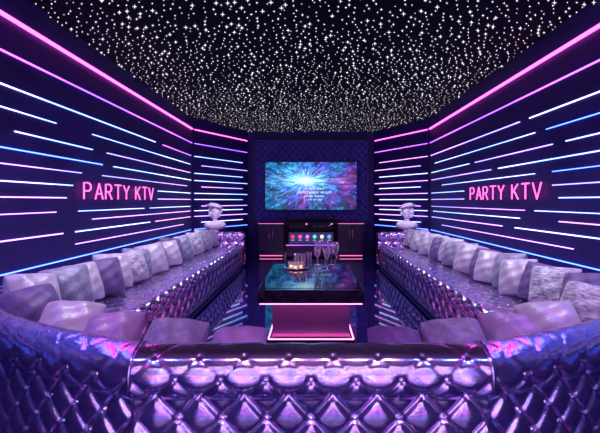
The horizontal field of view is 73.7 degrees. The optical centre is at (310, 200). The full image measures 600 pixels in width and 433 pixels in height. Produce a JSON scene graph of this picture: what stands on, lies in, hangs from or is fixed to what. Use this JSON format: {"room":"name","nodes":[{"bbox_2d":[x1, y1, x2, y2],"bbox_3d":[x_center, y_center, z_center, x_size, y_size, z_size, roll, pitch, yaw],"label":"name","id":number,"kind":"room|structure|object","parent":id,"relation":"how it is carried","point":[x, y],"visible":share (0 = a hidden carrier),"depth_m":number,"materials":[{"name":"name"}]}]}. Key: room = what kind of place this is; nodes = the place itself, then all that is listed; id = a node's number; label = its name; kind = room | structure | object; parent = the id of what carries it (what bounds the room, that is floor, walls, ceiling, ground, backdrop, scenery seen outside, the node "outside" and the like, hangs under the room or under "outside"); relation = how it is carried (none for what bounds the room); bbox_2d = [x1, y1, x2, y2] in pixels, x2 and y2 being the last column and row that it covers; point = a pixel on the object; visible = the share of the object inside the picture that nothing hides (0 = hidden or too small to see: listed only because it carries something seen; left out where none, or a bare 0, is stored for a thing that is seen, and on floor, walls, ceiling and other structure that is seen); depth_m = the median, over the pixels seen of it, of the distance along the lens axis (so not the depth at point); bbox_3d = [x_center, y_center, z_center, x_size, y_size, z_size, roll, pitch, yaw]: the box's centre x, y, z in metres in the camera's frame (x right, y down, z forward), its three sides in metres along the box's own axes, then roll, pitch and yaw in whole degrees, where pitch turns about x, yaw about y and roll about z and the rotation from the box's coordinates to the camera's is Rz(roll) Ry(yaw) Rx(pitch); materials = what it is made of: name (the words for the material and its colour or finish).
{"room":"karaoke room","nodes":[
{"label":"karaoke room","id":0,"kind":"room"},
{"bbox_2d":[0,0,191,285],"bbox_3d":[-2.350,-0.190,2.865,0.100,2.880,9.730,0,0,0],"label":"wall","id":1,"kind":"structure","parent":0,"point":[74,128],"depth_m":3.92,"materials":[{"name":"paint"}]},
{"bbox_2d":[0,106,56,123],"bbox_3d":[-2.294,-0.700,2.300,0.010,0.007,2.600,0,0,0],"label":"led strip","id":2,"kind":"object","parent":1,"relation":"attached to","point":[0,106],"visible":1,"depth_m":3.23,"materials":[{"name":"white"}]},
{"bbox_2d":[0,212,56,214],"bbox_3d":[-2.294,0.100,2.300,0.010,0.007,2.600,0,0,0],"label":"led strip","id":3,"kind":"object","parent":1,"relation":"attached to","point":[37,212],"visible":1,"depth_m":3.23,"materials":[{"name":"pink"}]},
{"bbox_2d":[0,233,63,241],"bbox_3d":[-2.294,0.300,2.350,0.010,0.010,2.700,0,0,0],"label":"led strip","id":4,"kind":"object","parent":1,"relation":"attached to","point":[58,233],"visible":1,"depth_m":3.25,"materials":[{"name":"pink"}]},
{"bbox_2d":[0,196,66,197],"bbox_3d":[-2.294,-0.030,2.375,0.010,0.010,2.750,0,0,0],"label":"led strip","id":5,"kind":"object","parent":1,"relation":"attached to","point":[0,196],"visible":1,"depth_m":3.21,"materials":[{"name":"pink"}]},
{"bbox_2d":[0,180,72,185],"bbox_3d":[-2.294,-0.150,2.425,0.010,0.008,2.850,0,0,0],"label":"led strip","id":6,"kind":"object","parent":1,"relation":"attached to","point":[0,180],"visible":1,"depth_m":3.29,"materials":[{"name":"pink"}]},
{"bbox_2d":[0,163,80,172],"bbox_3d":[-2.294,-0.280,3.250,0.010,0.007,1.500,0,0,0],"label":"led strip","id":7,"kind":"object","parent":1,"relation":"attached to","point":[0,163],"visible":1,"depth_m":3.37,"materials":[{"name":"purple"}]},
{"bbox_2d":[0,146,102,164],"bbox_3d":[-2.294,-0.400,2.700,0.010,0.010,3.400,0,0,0],"label":"led strip","id":8,"kind":"object","parent":1,"relation":"attached to","point":[0,146],"visible":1,"depth_m":3.48,"materials":[{"name":"blue"}]},
{"bbox_2d":[14,131,92,149],"bbox_3d":[-2.294,-0.540,3.650,0.010,0.008,1.100,0,0,0],"label":"led strip","id":9,"kind":"object","parent":1,"relation":"attached to","point":[14,131],"visible":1,"depth_m":3.52,"materials":[{"name":"white"}]},
{"bbox_2d":[0,82,154,141],"bbox_3d":[-2.294,-0.870,2.450,0.010,0.010,6.900,0,0,0],"label":"led strip","id":10,"kind":"object","parent":1,"relation":"attached to","point":[0,82],"visible":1,"depth_m":3.72,"materials":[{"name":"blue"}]},
{"bbox_2d":[83,182,91,198],"bbox_3d":[-2.270,-0.106,4.050,0.016,0.163,0.145,0,0,0],"label":"sign","id":11,"kind":"object","parent":1,"relation":"attached to","point":[84,190],"depth_m":4.00,"materials":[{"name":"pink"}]},
{"bbox_2d":[0,230,188,275],"bbox_3d":[-2.294,0.550,4.325,0.010,0.008,6.650,0,0,0],"label":"led strip","id":12,"kind":"object","parent":1,"relation":"attached to","point":[187,230],"visible":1,"depth_m":3.90,"materials":[{"name":"blue"}]},
{"bbox_2d":[0,48,191,142],"bbox_3d":[-2.294,-1.120,2.880,0.010,0.012,9.660,0,0,0],"label":"led strip","id":13,"kind":"object","parent":1,"relation":"attached to","point":[2,50],"visible":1,"depth_m":3.89,"materials":[{"name":"pink"}]},
{"bbox_2d":[0,10,192,128],"bbox_3d":[-2.287,-1.390,2.880,0.024,0.022,9.660,0,0,0],"label":"led strip","id":14,"kind":"object","parent":1,"relation":"attached to","point":[2,13],"visible":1,"depth_m":3.88,"materials":[{"name":"pink"}]},
{"bbox_2d":[75,222,149,231],"bbox_3d":[-2.294,0.300,4.800,0.010,0.010,1.800,0,0,0],"label":"led strip","id":15,"kind":"object","parent":1,"relation":"attached to","point":[144,222],"visible":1,"depth_m":4.54,"materials":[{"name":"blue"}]},
{"bbox_2d":[95,183,129,199],"bbox_3d":[-2.270,-0.104,4.592,0.016,0.175,0.787,0,0,0],"label":"sign","id":16,"kind":"object","parent":1,"relation":"attached to","point":[99,186],"depth_m":4.48,"materials":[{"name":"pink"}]},
{"bbox_2d":[76,224,183,243],"bbox_3d":[-2.294,0.420,5.550,0.010,0.007,3.300,0,0,0],"label":"led strip","id":17,"kind":"object","parent":1,"relation":"attached to","point":[181,224],"visible":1,"depth_m":4.86,"materials":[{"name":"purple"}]},
{"bbox_2d":[92,211,186,219],"bbox_3d":[-2.294,0.190,5.900,0.010,0.008,3.400,0,0,0],"label":"led strip","id":18,"kind":"object","parent":1,"relation":"attached to","point":[181,211],"visible":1,"depth_m":5.19,"materials":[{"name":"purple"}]},
{"bbox_2d":[92,134,188,163],"bbox_3d":[-2.294,-0.700,5.900,0.010,0.007,3.400,0,0,0],"label":"led strip","id":19,"kind":"object","parent":1,"relation":"attached to","point":[92,134],"visible":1,"depth_m":5.16,"materials":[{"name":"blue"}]},
{"bbox_2d":[135,187,153,199],"bbox_3d":[-2.270,-0.103,5.450,0.016,0.166,0.589,0,0,0],"label":"sign","id":20,"kind":"object","parent":1,"relation":"attached to","point":[135,187],"depth_m":5.46,"materials":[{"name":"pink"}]},
{"bbox_2d":[107,153,190,172],"bbox_3d":[-2.294,-0.540,6.050,0.010,0.008,3.100,0,0,0],"label":"led strip","id":21,"kind":"object","parent":1,"relation":"attached to","point":[107,153],"visible":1,"depth_m":5.47,"materials":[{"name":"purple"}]},
{"bbox_2d":[113,166,188,179],"bbox_3d":[-2.294,-0.400,6.150,0.010,0.010,3.000,0,0,0],"label":"led strip","id":22,"kind":"object","parent":1,"relation":"attached to","point":[113,166],"visible":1,"depth_m":5.57,"materials":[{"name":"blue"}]},
{"bbox_2d":[192,117,247,254],"bbox_3d":[-1.930,-0.190,8.515,0.112,2.880,1.826,0,0,27],"label":"wall","id":23,"kind":"structure","parent":0,"point":[226,191],"depth_m":8.46,"materials":[{"name":"paint"}]},
{"bbox_2d":[28,0,593,130],"bbox_3d":[0.000,-1.680,3.650,4.800,0.100,11.500,0,0,0],"label":"ceiling","id":24,"kind":"structure","parent":0,"point":[179,13],"depth_m":4.28,"materials":[{"name":"fabric"}]},
{"bbox_2d":[42,0,595,131],"bbox_3d":[0.001,-1.596,5.933,4.602,0.044,6.683,0,0,0],"label":"lights","id":25,"kind":"object","parent":24,"relation":"attached to","point":[234,2],"visible":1,"depth_m":4.39,"materials":[{"name":"white"}]},
{"bbox_2d":[188,255,433,342],"bbox_3d":[0.000,1.300,3.650,4.800,0.100,11.500,0,0,0],"label":"floor","id":26,"kind":"structure","parent":0,"point":[235,303],"depth_m":4.88,"materials":[{"name":"black tile"}]},
{"bbox_2d":[0,285,143,432],"bbox_3d":[-1.469,0.917,2.243,1.538,0.666,1.415,0,0,0],"label":"sofa","id":27,"kind":"object","parent":26,"relation":"on","point":[54,379],"visible":0.68,"depth_m":1.72,"materials":[{"name":"leather"}]},
{"bbox_2d":[0,283,59,321],"bbox_3d":[-1.740,0.690,2.500,0.282,0.295,0.325,0,0,28],"label":"throw pillow","id":28,"kind":"object","parent":27,"relation":"on","point":[29,303],"visible":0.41,"depth_m":2.43,"materials":[{"name":"purple fabric"}]},
{"bbox_2d":[3,273,61,299],"bbox_3d":[-1.900,0.660,2.740,0.265,0.341,0.331,0,0,41],"label":"throw pillow","id":29,"kind":"object","parent":27,"relation":"on","point":[12,282],"visible":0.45,"depth_m":2.67,"materials":[{"name":"fabric"}]},
{"bbox_2d":[38,300,105,330],"bbox_3d":[-1.400,0.730,2.320,0.330,0.288,0.298,0,0,-12],"label":"throw pillow","id":30,"kind":"object","parent":27,"relation":"on","point":[74,315],"visible":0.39,"depth_m":2.29,"materials":[{"name":"fabric"}]},
{"bbox_2d":[84,311,145,341],"bbox_3d":[-1.060,0.730,2.110,0.308,0.273,0.287,0,0,-5],"label":"throw pillow","id":31,"kind":"object","parent":27,"relation":"on","point":[129,325],"visible":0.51,"depth_m":2.09,"materials":[{"name":"fabric"}]},
{"bbox_2d":[95,232,245,337],"bbox_3d":[-1.745,0.914,5.285,1.010,0.672,4.670,0,0,0],"label":"sofa","id":32,"kind":"object","parent":26,"relation":"on","point":[178,291],"visible":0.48,"depth_m":4.33,"materials":[{"name":"leather"}]},
{"bbox_2d":[38,264,94,301],"bbox_3d":[-1.850,0.671,3.040,0.245,0.341,0.345,0,0,28],"label":"throw pillow","id":33,"kind":"object","parent":32,"relation":"on","point":[74,282],"visible":0.47,"depth_m":3.02,"materials":[{"name":"fabric"}]},
{"bbox_2d":[59,262,104,299],"bbox_3d":[-1.900,0.680,3.306,0.248,0.317,0.328,0,0,25],"label":"throw pillow","id":34,"kind":"object","parent":32,"relation":"on","point":[97,284],"visible":0.37,"depth_m":3.34,"materials":[{"name":"fabric"}]},
{"bbox_2d":[83,257,124,295],"bbox_3d":[-1.850,0.680,3.572,0.244,0.326,0.325,0,0,28],"label":"throw pillow","id":35,"kind":"object","parent":32,"relation":"on","point":[110,270],"visible":0.59,"depth_m":3.55,"materials":[{"name":"purple fabric"}]},
{"bbox_2d":[92,253,132,287],"bbox_3d":[-1.900,0.671,3.838,0.255,0.340,0.344,0,0,42],"label":"throw pillow","id":36,"kind":"object","parent":32,"relation":"on","point":[123,257],"visible":0.44,"depth_m":3.86,"materials":[{"name":"fabric"}]},
{"bbox_2d":[121,248,151,276],"bbox_3d":[-1.900,0.680,4.370,0.322,0.338,0.242,0,0,-42],"label":"throw pillow","id":37,"kind":"object","parent":32,"relation":"on","point":[146,253],"visible":0.36,"depth_m":4.39,"materials":[{"name":"fabric"}]},
{"bbox_2d":[125,249,148,282],"bbox_3d":[-1.850,0.680,4.104,0.256,0.347,0.316,0,0,14],"label":"throw pillow","id":38,"kind":"object","parent":32,"relation":"on","point":[138,266],"visible":0.5,"depth_m":4.09,"materials":[{"name":"fabric"}]},
{"bbox_2d":[133,242,168,273],"bbox_3d":[-1.850,0.671,4.636,0.254,0.351,0.342,0,0,24],"label":"throw pillow","id":39,"kind":"object","parent":32,"relation":"on","point":[158,258],"visible":0.66,"depth_m":4.61,"materials":[{"name":"fabric"}]},
{"bbox_2d":[156,241,168,265],"bbox_3d":[-1.900,0.680,4.902,0.242,0.345,0.328,0,0,5],"label":"throw pillow","id":40,"kind":"object","parent":32,"relation":"on","point":[164,249],"visible":0.2,"depth_m":4.96,"materials":[{"name":"fabric"}]},
{"bbox_2d":[158,238,183,261],"bbox_3d":[-1.900,0.671,5.434,0.350,0.362,0.249,0,0,-44],"label":"throw pillow","id":41,"kind":"object","parent":32,"relation":"on","point":[159,239],"visible":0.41,"depth_m":5.46,"materials":[{"name":"purple fabric"}]},
{"bbox_2d":[162,240,181,265],"bbox_3d":[-1.850,0.680,5.168,0.251,0.320,0.326,0,0,32],"label":"throw pillow","id":42,"kind":"object","parent":32,"relation":"on","point":[172,248],"visible":0.56,"depth_m":5.15,"materials":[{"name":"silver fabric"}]},
{"bbox_2d":[176,236,193,259],"bbox_3d":[-1.850,0.680,5.700,0.247,0.340,0.319,0,0,22],"label":"throw pillow","id":43,"kind":"object","parent":32,"relation":"on","point":[188,252],"visible":0.52,"depth_m":5.69,"materials":[{"name":"fabric"}]},
{"bbox_2d":[181,232,204,254],"bbox_3d":[-1.850,0.671,6.232,0.262,0.363,0.335,0,0,19],"label":"throw pillow","id":44,"kind":"object","parent":32,"relation":"on","point":[198,245],"visible":0.56,"depth_m":6.21,"materials":[{"name":"fabric"}]},
{"bbox_2d":[198,231,211,249],"bbox_3d":[-1.850,0.680,6.764,0.249,0.318,0.328,0,0,31],"label":"throw pillow","id":45,"kind":"object","parent":32,"relation":"on","point":[205,237],"visible":0.47,"depth_m":6.75,"materials":[{"name":"fabric"}]},
{"bbox_2d":[207,229,218,246],"bbox_3d":[-1.850,0.680,7.296,0.254,0.320,0.325,0,0,24],"label":"throw pillow","id":46,"kind":"object","parent":32,"relation":"on","point":[215,242],"visible":0.48,"depth_m":7.28,"materials":[{"name":"fabric"}]},
{"bbox_2d":[204,203,225,231],"bbox_3d":[-1.910,0.334,7.934,0.366,0.606,0.348,0,0,17],"label":"bust sculpture","id":47,"kind":"object","parent":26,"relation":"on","point":[215,210],"visible":0.94,"depth_m":7.86,"materials":[{"name":"white paint"}]},
{"bbox_2d":[258,221,283,256],"bbox_3d":[-0.885,0.855,9.034,0.590,0.790,0.432,0,0,0],"label":"base cabinet","id":48,"kind":"object","parent":26,"relation":"on","point":[270,233],"visible":0.87,"depth_m":8.83,"materials":[{"name":"brown wood"}]},
{"bbox_2d":[258,221,283,222],"bbox_3d":[-0.885,0.475,9.035,0.590,0.030,0.430,0,0,0],"label":"countertop","id":49,"kind":"structure","parent":48,"relation":"on","point":[259,221],"depth_m":8.82,"materials":[{"name":"black paint"}]},
{"bbox_2d":[126,340,495,432],"bbox_3d":[0.000,0.912,1.886,1.420,0.675,0.730,0,0,0],"label":"sofa","id":50,"kind":"object","parent":26,"relation":"on","point":[172,387],"visible":1,"depth_m":1.57,"materials":[{"name":"leather"}]},
{"bbox_2d":[144,317,209,342],"bbox_3d":[-0.680,0.720,1.970,0.300,0.262,0.274,0,0,5],"label":"throw pillow","id":51,"kind":"object","parent":50,"relation":"on","point":[163,329],"visible":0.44,"depth_m":1.95,"materials":[{"name":"purple fabric"}]},
{"bbox_2d":[212,326,266,342],"bbox_3d":[-0.360,0.740,1.960,0.270,0.231,0.252,0,0,-2],"label":"throw pillow","id":52,"kind":"object","parent":50,"relation":"on","point":[240,333],"visible":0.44,"depth_m":1.96,"materials":[{"name":"fabric"}]},
{"bbox_2d":[367,325,421,342],"bbox_3d":[0.420,0.740,1.960,0.269,0.226,0.253,0,0,1],"label":"throw pillow","id":53,"kind":"object","parent":50,"relation":"on","point":[387,334],"visible":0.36,"depth_m":1.96,"materials":[{"name":"purple fabric"}]},
{"bbox_2d":[420,317,486,342],"bbox_3d":[0.720,0.720,1.970,0.298,0.262,0.274,0,0,-4],"label":"throw pillow","id":54,"kind":"object","parent":50,"relation":"on","point":[458,329],"visible":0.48,"depth_m":1.95,"materials":[{"name":"fabric"}]},
{"bbox_2d":[258,264,363,342],"bbox_3d":[0.000,0.999,4.070,0.900,0.503,1.400,0,0,0],"label":"coffee table","id":55,"kind":"object","parent":26,"relation":"on","point":[309,305],"visible":0.98,"depth_m":3.52,"materials":[{"name":"glass"}]},
{"bbox_2d":[284,265,308,269],"bbox_3d":[-0.160,0.738,4.440,0.280,0.016,0.280,0,0,0],"label":"serving tray","id":56,"kind":"object","parent":55,"relation":"on","point":[305,266],"visible":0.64,"depth_m":4.38,"materials":[{"name":"silver metal"}]},
{"bbox_2d":[284,217,337,257],"bbox_3d":[0.000,0.815,9.020,1.200,0.870,0.440,0,0,0],"label":"media console","id":57,"kind":"object","parent":26,"relation":"on","point":[289,249],"visible":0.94,"depth_m":8.82,"materials":[{"name":"black paint"}]},
{"bbox_2d":[289,222,307,228],"bbox_3d":[-0.280,0.554,9.030,0.440,0.150,0.301,0,0,0],"label":"amplifier","id":58,"kind":"object","parent":57,"relation":"on","point":[292,225],"visible":1,"depth_m":8.90,"materials":[{"name":"black"}]},
{"bbox_2d":[288,232,333,243],"bbox_3d":[0.000,0.814,8.813,1.000,0.270,0.034,0,0,0],"label":"screen","id":59,"kind":"object","parent":57,"relation":"on","point":[293,237],"visible":0.98,"depth_m":8.80,"materials":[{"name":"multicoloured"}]},
{"bbox_2d":[286,242,335,244],"bbox_3d":[0.000,0.960,9.020,1.100,0.020,0.400,0,0,0],"label":"shelf","id":60,"kind":"object","parent":57,"relation":"attached to","point":[286,242],"depth_m":8.82,"materials":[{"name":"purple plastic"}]},
{"bbox_2d":[286,228,335,229],"bbox_3d":[0.000,0.640,9.020,1.100,0.020,0.400,0,0,0],"label":"shelf","id":61,"kind":"object","parent":57,"relation":"attached to","point":[286,228],"depth_m":8.84,"materials":[{"name":"black paint"}]},
{"bbox_2d":[312,222,332,228],"bbox_3d":[0.260,0.554,9.030,0.480,0.150,0.301,0,0,0],"label":"amplifier","id":62,"kind":"object","parent":57,"relation":"on","point":[315,225],"visible":1,"depth_m":8.90,"materials":[{"name":"black"}]},
{"bbox_2d":[338,221,363,256],"bbox_3d":[0.885,0.855,9.034,0.590,0.790,0.432,0,0,0],"label":"base cabinet","id":63,"kind":"object","parent":26,"relation":"on","point":[350,233],"visible":0.92,"depth_m":8.83,"materials":[{"name":"brown wood"}]},
{"bbox_2d":[338,221,363,222],"bbox_3d":[0.885,0.475,9.035,0.590,0.030,0.430,0,0,0],"label":"countertop","id":64,"kind":"structure","parent":63,"relation":"on","point":[338,221],"depth_m":8.82,"materials":[{"name":"black paint"}]},
{"bbox_2d":[396,203,417,231],"bbox_3d":[1.910,0.334,7.934,0.366,0.606,0.348,0,0,-17],"label":"bust sculpture","id":65,"kind":"object","parent":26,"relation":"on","point":[407,208],"visible":0.91,"depth_m":7.86,"materials":[{"name":"white paint"}]},
{"bbox_2d":[376,232,527,320],"bbox_3d":[1.745,0.914,5.285,1.010,0.672,4.670,0,0,0],"label":"sofa","id":66,"kind":"object","parent":26,"relation":"on","point":[445,292],"visible":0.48,"depth_m":4.34,"materials":[{"name":"leather"}]},
{"bbox_2d":[404,229,413,246],"bbox_3d":[1.850,0.680,7.296,0.238,0.319,0.328,0,0,-30],"label":"throw pillow","id":67,"kind":"object","parent":66,"relation":"on","point":[409,232],"visible":0.45,"depth_m":7.28,"materials":[{"name":"fabric"}]},
{"bbox_2d":[409,230,428,247],"bbox_3d":[1.900,0.671,7.030,0.342,0.343,0.265,0,0,45],"label":"throw pillow","id":68,"kind":"object","parent":66,"relation":"on","point":[414,231],"visible":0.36,"depth_m":7.06,"materials":[{"name":"fabric"}]},
{"bbox_2d":[411,232,429,250],"bbox_3d":[1.850,0.680,6.764,0.325,0.328,0.255,0,0,38],"label":"throw pillow","id":69,"kind":"object","parent":66,"relation":"on","point":[415,241],"visible":0.52,"depth_m":6.73,"materials":[{"name":"fabric"}]},
{"bbox_2d":[418,233,441,254],"bbox_3d":[1.850,0.671,6.232,0.255,0.329,0.347,0,0,-32],"label":"throw pillow","id":70,"kind":"object","parent":66,"relation":"on","point":[423,246],"visible":0.53,"depth_m":6.21,"materials":[{"name":"fabric"}]},
{"bbox_2d":[429,237,442,259],"bbox_3d":[1.850,0.680,5.700,0.241,0.317,0.328,0,0,-32],"label":"throw pillow","id":71,"kind":"object","parent":66,"relation":"on","point":[436,242],"visible":0.48,"depth_m":5.68,"materials":[{"name":"purple fabric"}]},
{"bbox_2d":[428,236,448,256],"bbox_3d":[1.900,0.680,5.966,0.321,0.337,0.245,0,0,42],"label":"throw pillow","id":72,"kind":"object","parent":66,"relation":"on","point":[432,237],"visible":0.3,"depth_m":6.01,"materials":[{"name":"fabric"}]},
{"bbox_2d":[438,237,463,260],"bbox_3d":[1.900,0.671,5.434,0.243,0.346,0.344,0,0,-22],"label":"throw pillow","id":73,"kind":"object","parent":66,"relation":"on","point":[445,239],"visible":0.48,"depth_m":5.46,"materials":[{"name":"fabric"}]},
{"bbox_2d":[441,241,466,265],"bbox_3d":[1.850,0.680,5.168,0.250,0.328,0.324,0,0,-43],"label":"throw pillow","id":74,"kind":"object","parent":66,"relation":"on","point":[448,252],"visible":0.56,"depth_m":5.14,"materials":[{"name":"fabric"}]},
{"bbox_2d":[453,243,478,263],"bbox_3d":[1.900,0.680,4.902,0.238,0.339,0.322,0,0,-42],"label":"throw pillow","id":75,"kind":"object","parent":66,"relation":"on","point":[458,244],"visible":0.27,"depth_m":4.96,"materials":[{"name":"fabric"}]},
{"bbox_2d":[453,242,488,272],"bbox_3d":[1.850,0.671,4.636,0.251,0.359,0.343,0,0,-24],"label":"throw pillow","id":76,"kind":"object","parent":66,"relation":"on","point":[465,253],"visible":0.53,"depth_m":4.61,"materials":[{"name":"fabric"}]},
{"bbox_2d":[468,247,502,274],"bbox_3d":[1.900,0.680,4.370,0.247,0.322,0.325,0,0,-18],"label":"throw pillow","id":77,"kind":"object","parent":66,"relation":"on","point":[471,267],"visible":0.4,"depth_m":4.41,"materials":[{"name":"purple fabric"}]},
{"bbox_2d":[473,250,498,283],"bbox_3d":[1.850,0.680,4.104,0.241,0.325,0.325,0,0,-28],"label":"throw pillow","id":78,"kind":"object","parent":66,"relation":"on","point":[484,264],"visible":0.58,"depth_m":4.08,"materials":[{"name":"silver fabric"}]},
{"bbox_2d":[491,253,526,287],"bbox_3d":[1.900,0.671,3.838,0.245,0.362,0.343,0,0,-37],"label":"throw pillow","id":79,"kind":"object","parent":66,"relation":"on","point":[500,256],"visible":0.48,"depth_m":3.86,"materials":[{"name":"fabric"}]},
{"bbox_2d":[499,259,537,295],"bbox_3d":[1.850,0.680,3.572,0.318,0.340,0.256,0,0,33],"label":"throw pillow","id":80,"kind":"object","parent":66,"relation":"on","point":[511,270],"visible":0.58,"depth_m":3.54,"materials":[{"name":"fabric"}]},
{"bbox_2d":[517,261,554,299],"bbox_3d":[1.900,0.680,3.306,0.242,0.329,0.323,0,0,-16],"label":"throw pillow","id":81,"kind":"object","parent":66,"relation":"on","point":[523,287],"visible":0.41,"depth_m":3.34,"materials":[{"name":"purple fabric"}]},
{"bbox_2d":[528,266,581,301],"bbox_3d":[1.850,0.671,3.040,0.345,0.336,0.257,0,0,43],"label":"throw pillow","id":82,"kind":"object","parent":66,"relation":"on","point":[545,282],"visible":0.56,"depth_m":3.02,"materials":[{"name":"fabric"}]},
{"bbox_2d":[484,311,599,432],"bbox_3d":[1.469,0.917,2.243,1.538,0.666,1.415,0,0,0],"label":"sofa","id":83,"kind":"object","parent":26,"relation":"on","point":[548,381],"visible":0.53,"depth_m":1.68,"materials":[{"name":"leather"}]},
{"bbox_2d":[477,312,540,340],"bbox_3d":[1.060,0.730,2.090,0.309,0.272,0.287,0,0,2],"label":"throw pillow","id":84,"kind":"object","parent":83,"relation":"on","point":[494,325],"visible":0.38,"depth_m":2.07,"materials":[{"name":"fabric"}]},
{"bbox_2d":[513,301,581,330],"bbox_3d":[1.380,0.730,2.300,0.327,0.285,0.298,0,0,8],"label":"throw pillow","id":85,"kind":"object","parent":83,"relation":"on","point":[547,315],"visible":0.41,"depth_m":2.27,"materials":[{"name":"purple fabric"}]},
{"bbox_2d":[559,281,599,321],"bbox_3d":[1.740,0.680,2.500,0.280,0.310,0.334,0,0,-31],"label":"throw pillow","id":86,"kind":"object","parent":83,"relation":"on","point":[585,298],"visible":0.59,"depth_m":2.47,"materials":[{"name":"fabric"}]},
{"bbox_2d":[559,272,599,299],"bbox_3d":[1.900,0.660,2.760,0.269,0.339,0.331,0,0,-41],"label":"throw pillow","id":87,"kind":"object","parent":83,"relation":"on","point":[589,278],"visible":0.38,"depth_m":2.78,"materials":[{"name":"purple fabric"}]},
{"bbox_2d":[248,131,373,254],"bbox_3d":[0.000,-0.190,9.350,3.120,2.880,0.100,0,0,0],"label":"wall","id":88,"kind":"structure","parent":0,"point":[252,228],"depth_m":9.30,"materials":[{"name":"paint"}]},
{"bbox_2d":[254,139,367,223],"bbox_3d":[0.000,-0.450,9.248,2.650,1.940,0.065,0,0,0],"label":"wall panel","id":89,"kind":"object","parent":88,"relation":"attached to","point":[264,149],"visible":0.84,"depth_m":9.24,"materials":[{"name":"blue fabric"}]},
{"bbox_2d":[265,161,356,210],"bbox_3d":[0.000,-0.345,9.187,2.130,1.130,0.066,0,0,0],"label":"television","id":90,"kind":"object","parent":89,"relation":"attached to","point":[289,185],"visible":1,"depth_m":9.15,"materials":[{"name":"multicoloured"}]},
{"bbox_2d":[374,117,429,254],"bbox_3d":[1.930,-0.190,8.515,0.112,2.880,1.826,0,0,-27],"label":"wall","id":91,"kind":"structure","parent":0,"point":[395,191],"depth_m":8.48,"materials":[{"name":"paint"}]},
{"bbox_2d":[430,0,599,272],"bbox_3d":[2.350,-0.190,2.865,0.100,2.880,9.730,0,0,0],"label":"wall","id":92,"kind":"structure","parent":0,"point":[585,251],"depth_m":4.15,"materials":[{"name":"paint"}]},
{"bbox_2d":[431,121,519,155],"bbox_3d":[2.294,-0.870,6.025,0.010,0.010,3.250,0,0,0],"label":"led strip","id":93,"kind":"object","parent":92,"relation":"attached to","point":[519,121],"visible":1,"depth_m":5.34,"materials":[{"name":"pink"}]},
{"bbox_2d":[435,211,519,218],"bbox_3d":[2.294,0.190,5.950,0.010,0.008,3.100,0,0,0],"label":"led strip","id":94,"kind":"object","parent":92,"relation":"attached to","point":[435,211],"visible":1,"depth_m":5.32,"materials":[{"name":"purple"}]},
{"bbox_2d":[436,132,534,162],"bbox_3d":[2.294,-0.700,5.750,0.010,0.007,3.300,0,0,0],"label":"led strip","id":95,"kind":"object","parent":92,"relation":"attached to","point":[534,132],"visible":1,"depth_m":5.03,"materials":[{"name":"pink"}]},
{"bbox_2d":[470,185,504,199],"bbox_3d":[2.270,-0.106,5.174,0.016,0.173,0.997,0,0,0],"label":"sign","id":96,"kind":"object","parent":92,"relation":"attached to","point":[493,186],"depth_m":5.19,"materials":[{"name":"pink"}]},
{"bbox_2d":[444,173,534,184],"bbox_3d":[2.294,-0.280,5.550,0.010,0.007,2.900,0,0,0],"label":"led strip","id":97,"kind":"object","parent":92,"relation":"attached to","point":[533,173],"visible":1,"depth_m":5.00,"materials":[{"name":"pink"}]},
{"bbox_2d":[443,225,572,248],"bbox_3d":[2.294,0.420,5.250,0.010,0.007,3.500,0,0,0],"label":"led strip","id":98,"kind":"object","parent":92,"relation":"attached to","point":[443,225],"visible":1,"depth_m":4.38,"materials":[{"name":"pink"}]},
{"bbox_2d":[474,144,552,162],"bbox_3d":[2.294,-0.540,4.700,0.010,0.008,1.800,0,0,0],"label":"led strip","id":99,"kind":"object","parent":92,"relation":"attached to","point":[549,144],"visible":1,"depth_m":4.44,"materials":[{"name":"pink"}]},
{"bbox_2d":[429,23,599,128],"bbox_3d":[2.287,-1.390,2.880,0.024,0.022,9.660,0,0,0],"label":"led strip","id":100,"kind":"object","parent":92,"relation":"attached to","point":[596,27],"visible":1,"depth_m":4.13,"materials":[{"name":"pink"}]},
{"bbox_2d":[430,59,599,142],"bbox_3d":[2.294,-1.120,2.880,0.010,0.012,9.660,0,0,0],"label":"led strip","id":101,"kind":"object","parent":92,"relation":"attached to","point":[588,65],"visible":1,"depth_m":4.17,"materials":[{"name":"pink"}]},
{"bbox_2d":[433,230,599,270],"bbox_3d":[2.294,0.550,4.325,0.010,0.008,6.650,0,0,0],"label":"led strip","id":102,"kind":"object","parent":92,"relation":"attached to","point":[433,230],"visible":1,"depth_m":4.13,"materials":[{"name":"blue"}]},
{"bbox_2d":[511,182,541,199],"bbox_3d":[2.270,-0.102,4.219,0.016,0.173,0.587,0,0,0],"label":"sign","id":103,"kind":"object","parent":92,"relation":"attached to","point":[512,191],"depth_m":4.23,"materials":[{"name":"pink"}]},
{"bbox_2d":[498,150,599,168],"bbox_3d":[2.294,-0.400,3.650,0.010,0.010,2.500,0,0,0],"label":"led strip","id":104,"kind":"object","parent":92,"relation":"attached to","point":[597,150],"visible":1,"depth_m":3.78,"materials":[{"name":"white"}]},
{"bbox_2d":[514,227,599,238],"bbox_3d":[2.294,0.300,2.750,0.010,0.010,3.500,0,0,0],"label":"led strip","id":105,"kind":"object","parent":92,"relation":"attached to","point":[514,227],"visible":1,"depth_m":3.66,"materials":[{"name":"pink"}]},
{"bbox_2d":[529,91,599,118],"bbox_3d":[2.294,-0.870,2.600,0.010,0.010,3.200,0,0,0],"label":"led strip","id":106,"kind":"object","parent":92,"relation":"attached to","point":[598,91],"visible":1,"depth_m":3.58,"materials":[{"name":"white"}]},
{"bbox_2d":[534,210,599,213],"bbox_3d":[2.294,0.100,3.050,0.010,0.007,2.100,0,0,0],"label":"led strip","id":107,"kind":"object","parent":92,"relation":"attached to","point":[534,210],"visible":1,"depth_m":3.52,"materials":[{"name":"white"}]},
{"bbox_2d":[546,112,599,129],"bbox_3d":[2.294,-0.700,3.050,0.010,0.007,1.700,0,0,0],"label":"led strip","id":108,"kind":"object","parent":92,"relation":"attached to","point":[599,112],"visible":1,"depth_m":3.47,"materials":[{"name":"blue"}]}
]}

